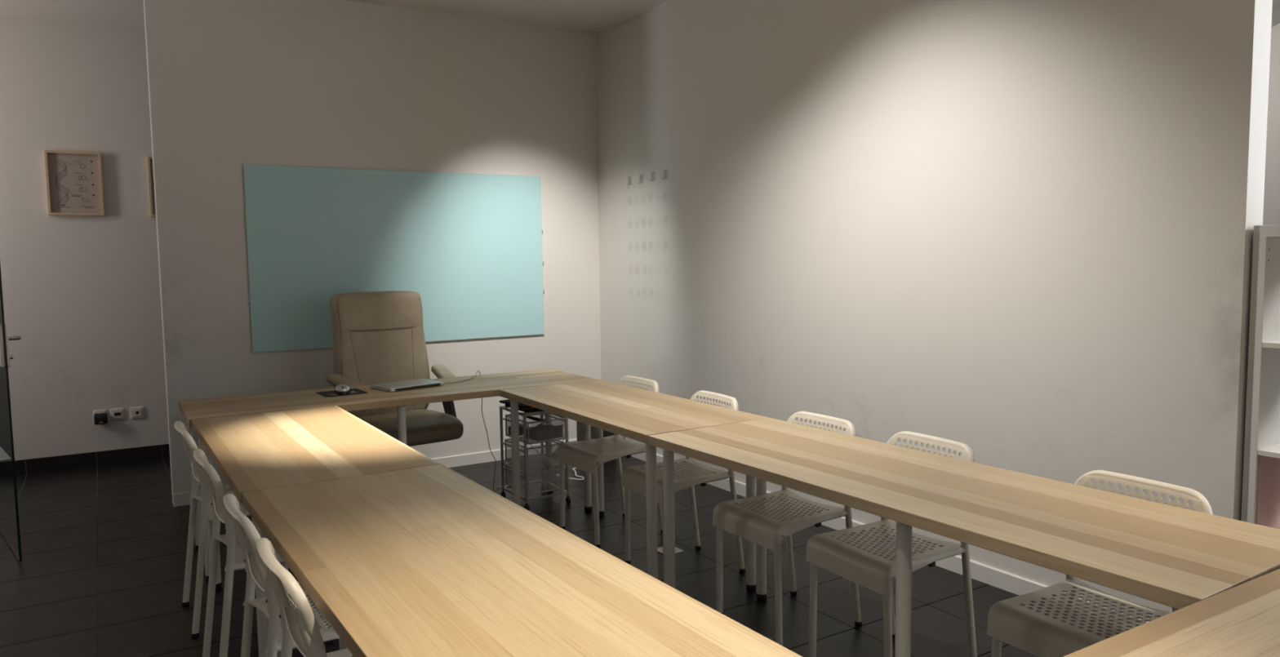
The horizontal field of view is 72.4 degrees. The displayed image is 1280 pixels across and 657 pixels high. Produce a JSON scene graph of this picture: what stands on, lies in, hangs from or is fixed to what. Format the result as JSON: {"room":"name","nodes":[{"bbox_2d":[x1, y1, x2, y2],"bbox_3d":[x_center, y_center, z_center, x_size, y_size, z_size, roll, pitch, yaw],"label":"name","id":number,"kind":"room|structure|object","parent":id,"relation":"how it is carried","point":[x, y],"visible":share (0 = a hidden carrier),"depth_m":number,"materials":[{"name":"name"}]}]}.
{"room":"meeting room","nodes":[
{"label":"meeting room","id":0,"kind":"room"},
{"bbox_2d":[0,17,168,460],"bbox_3d":[-0.800,-0.733,7.879,11.500,3.000,0.100,-4,5,-32],"label":"wall","id":1,"kind":"structure","parent":0,"point":[81,294],"depth_m":5.95,"materials":[{"name":"white paint"}]},
{"bbox_2d":[44,150,104,216],"bbox_3d":[-3.820,-0.979,5.905,0.320,0.427,0.034,-4,5,-32],"label":"framed print","id":2,"kind":"object","parent":1,"relation":"attached to","point":[73,180],"visible":1,"depth_m":5.91,"materials":[{"name":"white paper"}]},
{"bbox_2d":[14,444,169,475],"bbox_3d":[-0.750,0.714,7.949,11.300,0.102,0.012,-4,5,-32],"label":"baseboard","id":3,"kind":"structure","parent":1,"relation":"attached to","point":[59,463],"depth_m":6.06,"materials":[{"name":"black tile"}]},
{"bbox_2d":[93,409,106,420],"bbox_3d":[-3.753,0.608,6.074,0.082,0.084,0.014,-4,5,-32],"label":"wall socket","id":4,"kind":"object","parent":1,"relation":"attached to","point":[97,411],"visible":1,"depth_m":6.07,"materials":[{"name":"white plastic"}]},
{"bbox_2d":[93,413,107,424],"bbox_3d":[-3.734,0.625,6.051,0.080,0.076,0.047,-4,5,-32],"label":"power adapter","id":5,"kind":"object","parent":4,"relation":"attached to","point":[99,418],"visible":1,"depth_m":6.03,"materials":[{"name":"black plastic"}]},
{"bbox_2d":[110,408,124,421],"bbox_3d":[-3.664,0.603,6.129,0.085,0.084,0.014,-4,5,-32],"label":"wall socket","id":6,"kind":"object","parent":1,"relation":"attached to","point":[117,414],"visible":1,"depth_m":6.12,"materials":[{"name":"white plastic"}]},
{"bbox_2d":[129,406,144,419],"bbox_3d":[-3.563,0.598,6.192,0.086,0.084,0.014,-4,5,-32],"label":"wall socket","id":7,"kind":"object","parent":1,"relation":"attached to","point":[138,412],"visible":1,"depth_m":6.19,"materials":[{"name":"white plastic"}]},
{"bbox_2d":[146,155,155,217],"bbox_3d":[-3.313,-1.005,6.218,0.320,0.420,0.034,-4,5,-32],"label":"framed print","id":8,"kind":"object","parent":1,"relation":"attached to","point":[149,159],"visible":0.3,"depth_m":6.14,"materials":[{"name":"brown wood"}]},
{"bbox_2d":[145,0,601,493],"bbox_3d":[-1.533,-0.547,5.715,2.836,3.000,0.100,-4,5,-32],"label":"wall","id":9,"kind":"structure","parent":0,"point":[234,83],"depth_m":5.41,"materials":[{"name":"white paint"}]},
{"bbox_2d":[142,0,174,506],"bbox_3d":[-2.739,-0.470,4.970,0.004,3.000,0.102,-4,5,-32],"label":"trim","id":10,"kind":"structure","parent":9,"relation":"attached to","point":[144,1],"depth_m":4.95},
{"bbox_2d":[173,439,577,506],"bbox_3d":[-1.484,0.914,5.786,2.836,0.075,0.012,-4,5,-32],"label":"baseboard","id":11,"kind":"structure","parent":9,"relation":"attached to","point":[181,499],"depth_m":5.95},
{"bbox_2d":[243,164,544,352],"bbox_3d":[-1.505,-0.461,5.670,1.932,1.111,0.014,-4,5,-32],"label":"board","id":12,"kind":"object","parent":9,"relation":"attached to","point":[470,245],"visible":0.95,"depth_m":5.61,"materials":[{"name":"teal glass"}]},
{"bbox_2d":[0,453,1111,656],"bbox_3d":[1.476,1.075,4.376,11.500,0.100,8.660,-4,5,-32],"label":"floor","id":13,"kind":"structure","parent":0,"point":[100,572],"depth_m":3.84,"materials":[{"name":"tile"}]},
{"bbox_2d":[0,264,22,561],"bbox_3d":[-3.218,0.036,4.382,0.088,2.100,0.920,-5,6,-42],"label":"door","id":14,"kind":"structure","parent":13,"relation":"on","point":[9,512],"depth_m":4.14,"materials":[{"name":"clear"}]},
{"bbox_2d":[173,421,304,638],"bbox_3d":[-1.604,0.750,3.510,0.430,0.774,0.389,-4,6,-32],"label":"chair","id":15,"kind":"object","parent":13,"relation":"on","point":[189,445],"visible":0.44,"depth_m":3.28,"materials":[{"name":"white plastic"}]},
{"bbox_2d":[193,448,346,656],"bbox_3d":[-1.259,0.788,2.980,0.430,0.774,0.389,-4,6,-32],"label":"chair","id":16,"kind":"object","parent":13,"relation":"on","point":[235,557],"visible":0.42,"depth_m":2.79,"materials":[{"name":"white plastic"}]},
{"bbox_2d":[222,493,340,656],"bbox_3d":[-0.881,0.830,2.398,0.430,0.774,0.389,-4,6,-32],"label":"chair","id":17,"kind":"object","parent":13,"relation":"on","point":[256,570],"visible":0.46,"depth_m":2.27,"materials":[{"name":"white plastic"}]},
{"bbox_2d":[256,537,354,656],"bbox_3d":[-0.622,0.858,2.013,0.430,0.774,0.389,-4,6,-32],"label":"chair","id":18,"kind":"object","parent":13,"relation":"on","point":[299,625],"visible":0.8,"depth_m":1.87,"materials":[{"name":"white plastic"}]},
{"bbox_2d":[191,405,439,656],"bbox_3d":[-1.277,0.781,3.319,0.600,0.734,1.400,-4,5,-32],"label":"desk","id":19,"kind":"object","parent":13,"relation":"on","point":[259,451],"visible":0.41,"depth_m":3.11,"materials":[{"name":"brown wood"}]},
{"bbox_2d":[178,368,599,582],"bbox_3d":[-1.225,0.682,4.533,2.000,0.734,0.600,-4,5,-31],"label":"desk","id":20,"kind":"object","parent":13,"relation":"on","point":[480,386],"visible":0.5,"depth_m":4.29,"materials":[{"name":"brown wood"}]},
{"bbox_2d":[315,388,368,397],"bbox_3d":[-1.510,0.325,4.422,0.208,0.003,0.192,-4,6,-34],"label":"mat","id":21,"kind":"object","parent":20,"relation":"on","point":[353,391],"visible":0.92,"depth_m":4.40,"materials":[{"name":"black plastic"}]},
{"bbox_2d":[334,384,350,395],"bbox_3d":[-1.494,0.304,4.385,0.072,0.044,0.110,-3,5,-24],"label":"computer mouse","id":22,"kind":"object","parent":21,"relation":"on","point":[340,389],"visible":1,"depth_m":4.35,"materials":[{"name":"silver plastic"}]},
{"bbox_2d":[370,378,444,391],"bbox_3d":[-1.225,0.298,4.604,0.316,0.018,0.218,-5,6,-44],"label":"laptop","id":23,"kind":"object","parent":20,"relation":"on","point":[420,383],"visible":1,"depth_m":4.56,"materials":[{"name":"metal"}]},
{"bbox_2d":[443,370,501,492],"bbox_3d":[-0.930,0.625,4.998,0.070,0.759,0.723,1,5,16],"label":"charging cable","id":24,"kind":"object","parent":20,"relation":"on","point":[477,371],"visible":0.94,"depth_m":5.11,"materials":[{"name":"black plastic"}]},
{"bbox_2d":[326,290,463,446],"bbox_3d":[-1.378,0.402,5.027,0.721,1.215,0.733,-4,6,-38],"label":"office chair","id":25,"kind":"object","parent":13,"relation":"on","point":[379,336],"visible":0.64,"depth_m":5.12,"materials":[{"name":"beige leather"}]},
{"bbox_2d":[242,463,802,656],"bbox_3d":[-0.349,0.885,1.886,0.600,0.734,2.000,-4,6,-33],"label":"desk","id":26,"kind":"object","parent":13,"relation":"on","point":[430,561],"visible":0.95,"depth_m":1.81,"materials":[{"name":"brown wood"}]},
{"bbox_2d":[499,405,570,511],"bbox_3d":[-0.609,0.727,5.042,0.274,0.545,0.360,-4,6,-33],"label":"cart","id":27,"kind":"object","parent":13,"relation":"on","point":[555,421],"visible":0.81,"depth_m":4.93,"materials":[{"name":"grey metal"}]},
{"bbox_2d":[507,426,523,435],"bbox_3d":[-0.720,0.592,5.064,0.060,0.047,0.080,-4,5,-32],"label":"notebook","id":28,"kind":"object","parent":27,"relation":"in","point":[508,426],"visible":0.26,"depth_m":5.04,"materials":[{"name":"paper"}]},
{"bbox_2d":[505,404,544,413],"bbox_3d":[-0.619,0.447,5.028,0.210,0.016,0.290,-4,6,-33],"label":"folder","id":29,"kind":"object","parent":27,"relation":"on","point":[530,411],"visible":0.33,"depth_m":4.88,"materials":[{"name":"plastic"}]},
{"bbox_2d":[518,407,537,409],"bbox_3d":[-0.624,0.433,5.035,0.220,0.010,0.290,-3,5,-29],"label":"folder","id":30,"kind":"object","parent":29,"relation":"on","point":[528,408],"visible":0.2,"depth_m":4.88,"materials":[{"name":"black plastic"}]},
{"bbox_2d":[499,399,532,408],"bbox_3d":[-0.646,0.424,5.021,0.220,0.012,0.270,-4,6,-37],"label":"folder","id":31,"kind":"object","parent":30,"relation":"on","point":[504,402],"visible":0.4,"depth_m":4.96,"materials":[{"name":"plastic"}]},
{"bbox_2d":[526,416,549,422],"bbox_3d":[-0.601,0.518,5.025,0.174,0.064,0.022,-4,6,-35],"label":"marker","id":32,"kind":"object","parent":27,"relation":"in","point":[532,418],"visible":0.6,"depth_m":5.02,"materials":[{"name":"black plastic"}]},
{"bbox_2d":[526,424,564,440],"bbox_3d":[-0.542,0.583,4.968,0.170,0.075,0.150,-4,6,-38],"label":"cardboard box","id":33,"kind":"object","parent":27,"relation":"in","point":[540,430],"visible":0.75,"depth_m":4.91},
{"bbox_2d":[528,425,545,432],"bbox_3d":[-0.560,0.576,4.960,0.106,0.070,0.115,1,5,25],"label":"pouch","id":34,"kind":"object","parent":33,"relation":"in","point":[537,426],"visible":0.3,"depth_m":4.93,"materials":[{"name":"fabric"}]},
{"bbox_2d":[565,467,583,480],"bbox_3d":[-0.391,0.916,5.711,0.134,0.053,0.492,0,5,9],"label":"power cable","id":35,"kind":"object","parent":13,"relation":"on","point":[573,468],"visible":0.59,"depth_m":5.56,"materials":[{"name":"white plastic"}]},
{"bbox_2d":[576,421,613,441],"bbox_3d":[-0.300,0.699,6.103,0.170,0.420,0.274,-4,6,-36],"label":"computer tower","id":36,"kind":"object","parent":13,"relation":"on","point":[579,425],"visible":0.02,"depth_m":6.10,"materials":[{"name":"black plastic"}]},
{"bbox_2d":[555,375,662,547],"bbox_3d":[-0.153,0.653,4.454,0.430,0.774,0.389,-4,6,-33],"label":"chair","id":37,"kind":"object","parent":13,"relation":"on","point":[587,455],"visible":0.7,"depth_m":4.41,"materials":[{"name":"white plastic"}]},
{"bbox_2d":[499,379,768,591],"bbox_3d":[-0.087,0.705,4.053,0.600,0.734,1.400,-4,5,-32],"label":"desk","id":38,"kind":"object","parent":13,"relation":"on","point":[637,414],"visible":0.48,"depth_m":3.80,"materials":[{"name":"brown wood"}]},
{"bbox_2d":[657,546,684,554],"bbox_3d":[0.137,1.058,4.171,0.104,0.005,0.108,-4,6,-35],"label":"floor outlet","id":39,"kind":"object","parent":13,"relation":"on","point":[659,549],"visible":0.21,"depth_m":4.16,"materials":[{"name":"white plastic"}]},
{"bbox_2d":[621,390,745,582],"bbox_3d":[0.187,0.693,3.910,0.430,0.774,0.389,-3,5,-29],"label":"chair","id":40,"kind":"object","parent":13,"relation":"on","point":[689,473],"visible":0.54,"depth_m":3.89,"materials":[{"name":"white plastic"}]},
{"bbox_2d":[712,411,862,645],"bbox_3d":[0.556,0.735,3.324,0.430,0.774,0.389,-4,5,-32],"label":"chair","id":41,"kind":"object","parent":13,"relation":"on","point":[757,519],"visible":0.71,"depth_m":3.28,"materials":[{"name":"white plastic"}]},
{"bbox_2d":[805,431,977,656],"bbox_3d":[0.836,0.765,2.908,0.430,0.774,0.389,-3,5,-30],"label":"chair","id":42,"kind":"object","parent":13,"relation":"on","point":[833,552],"visible":0.59,"depth_m":2.85,"materials":[{"name":"white plastic"}]},
{"bbox_2d":[648,417,1279,656],"bbox_3d":[0.806,0.806,2.655,0.600,0.734,1.911,-4,6,-33],"label":"desk","id":43,"kind":"object","parent":13,"relation":"on","point":[1175,557],"visible":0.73,"depth_m":2.31,"materials":[{"name":"brown wood"}]},
{"bbox_2d":[986,470,1213,656],"bbox_3d":[1.216,0.808,2.319,0.430,0.774,0.389,-4,5,-30],"label":"chair","id":44,"kind":"object","parent":13,"relation":"on","point":[1011,621],"visible":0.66,"depth_m":2.31,"materials":[{"name":"white plastic"}]},
{"bbox_2d":[1062,568,1279,656],"bbox_3d":[1.599,0.877,1.657,1.900,0.734,0.600,-4,5,-31],"label":"desk","id":45,"kind":"object","parent":13,"relation":"on","point":[1243,620],"visible":1,"depth_m":1.52,"materials":[{"name":"brown wood"}]},
{"bbox_2d":[1240,224,1279,528],"bbox_3d":[2.353,0.415,2.647,0.390,1.472,0.770,-4,5,-32],"label":"shelf unit","id":46,"kind":"object","parent":13,"relation":"on","point":[1260,500],"visible":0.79,"depth_m":2.85,"materials":[{"name":"white wood"}]},
{"bbox_2d":[0,0,1279,35],"bbox_3d":[1.434,-2.014,4.125,11.500,0.100,8.660,-4,5,-32],"label":"ceiling","id":47,"kind":"structure","parent":0,"point":[594,17],"depth_m":5.62,"materials":[{"name":"paint"}]},
{"bbox_2d":[595,0,1272,618],"bbox_3d":[0.843,-0.496,4.681,0.115,3.000,4.362,-4,5,-32],"label":"wall","id":48,"kind":"structure","parent":0,"point":[1019,233],"depth_m":3.75,"materials":[{"name":"white paint"}]},
{"bbox_2d":[626,176,631,185],"bbox_3d":[-0.081,-1.013,5.990,0.031,0.065,0.048,-4,5,-32],"label":"wall hook","id":49,"kind":"object","parent":48,"relation":"attached to","point":[629,178],"visible":1,"depth_m":5.99,"materials":[{"name":"grey metal"}]},
{"bbox_2d":[637,173,643,183],"bbox_3d":[-0.002,-1.004,5.864,0.031,0.065,0.048,-4,5,-32],"label":"wall hook","id":50,"kind":"object","parent":48,"relation":"attached to","point":[641,175],"visible":1,"depth_m":5.86,"materials":[{"name":"grey metal"}]},
{"bbox_2d":[648,171,654,181],"bbox_3d":[0.074,-0.999,5.741,0.031,0.065,0.048,-4,5,-32],"label":"wall hook","id":51,"kind":"object","parent":48,"relation":"attached to","point":[652,173],"visible":1,"depth_m":5.74,"materials":[{"name":"grey metal"}]},
{"bbox_2d":[662,169,667,179],"bbox_3d":[0.153,-0.988,5.613,0.031,0.065,0.048,-4,5,-32],"label":"wall hook","id":52,"kind":"object","parent":48,"relation":"attached to","point":[664,171],"visible":1,"depth_m":5.61,"materials":[{"name":"grey metal"}]},
{"bbox_2d":[631,452,1149,631],"bbox_3d":[0.836,0.968,4.724,0.012,0.075,4.262,-4,5,-32],"label":"baseboard","id":53,"kind":"structure","parent":48,"relation":"attached to","point":[1016,584],"depth_m":3.74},
{"bbox_2d":[1262,22,1279,225],"bbox_3d":[4.862,-0.747,7.088,0.141,3.000,3.807,1,5,16],"label":"wall","id":54,"kind":"structure","parent":0,"point":[1271,213],"depth_m":6.32,"materials":[{"name":"white paint"}]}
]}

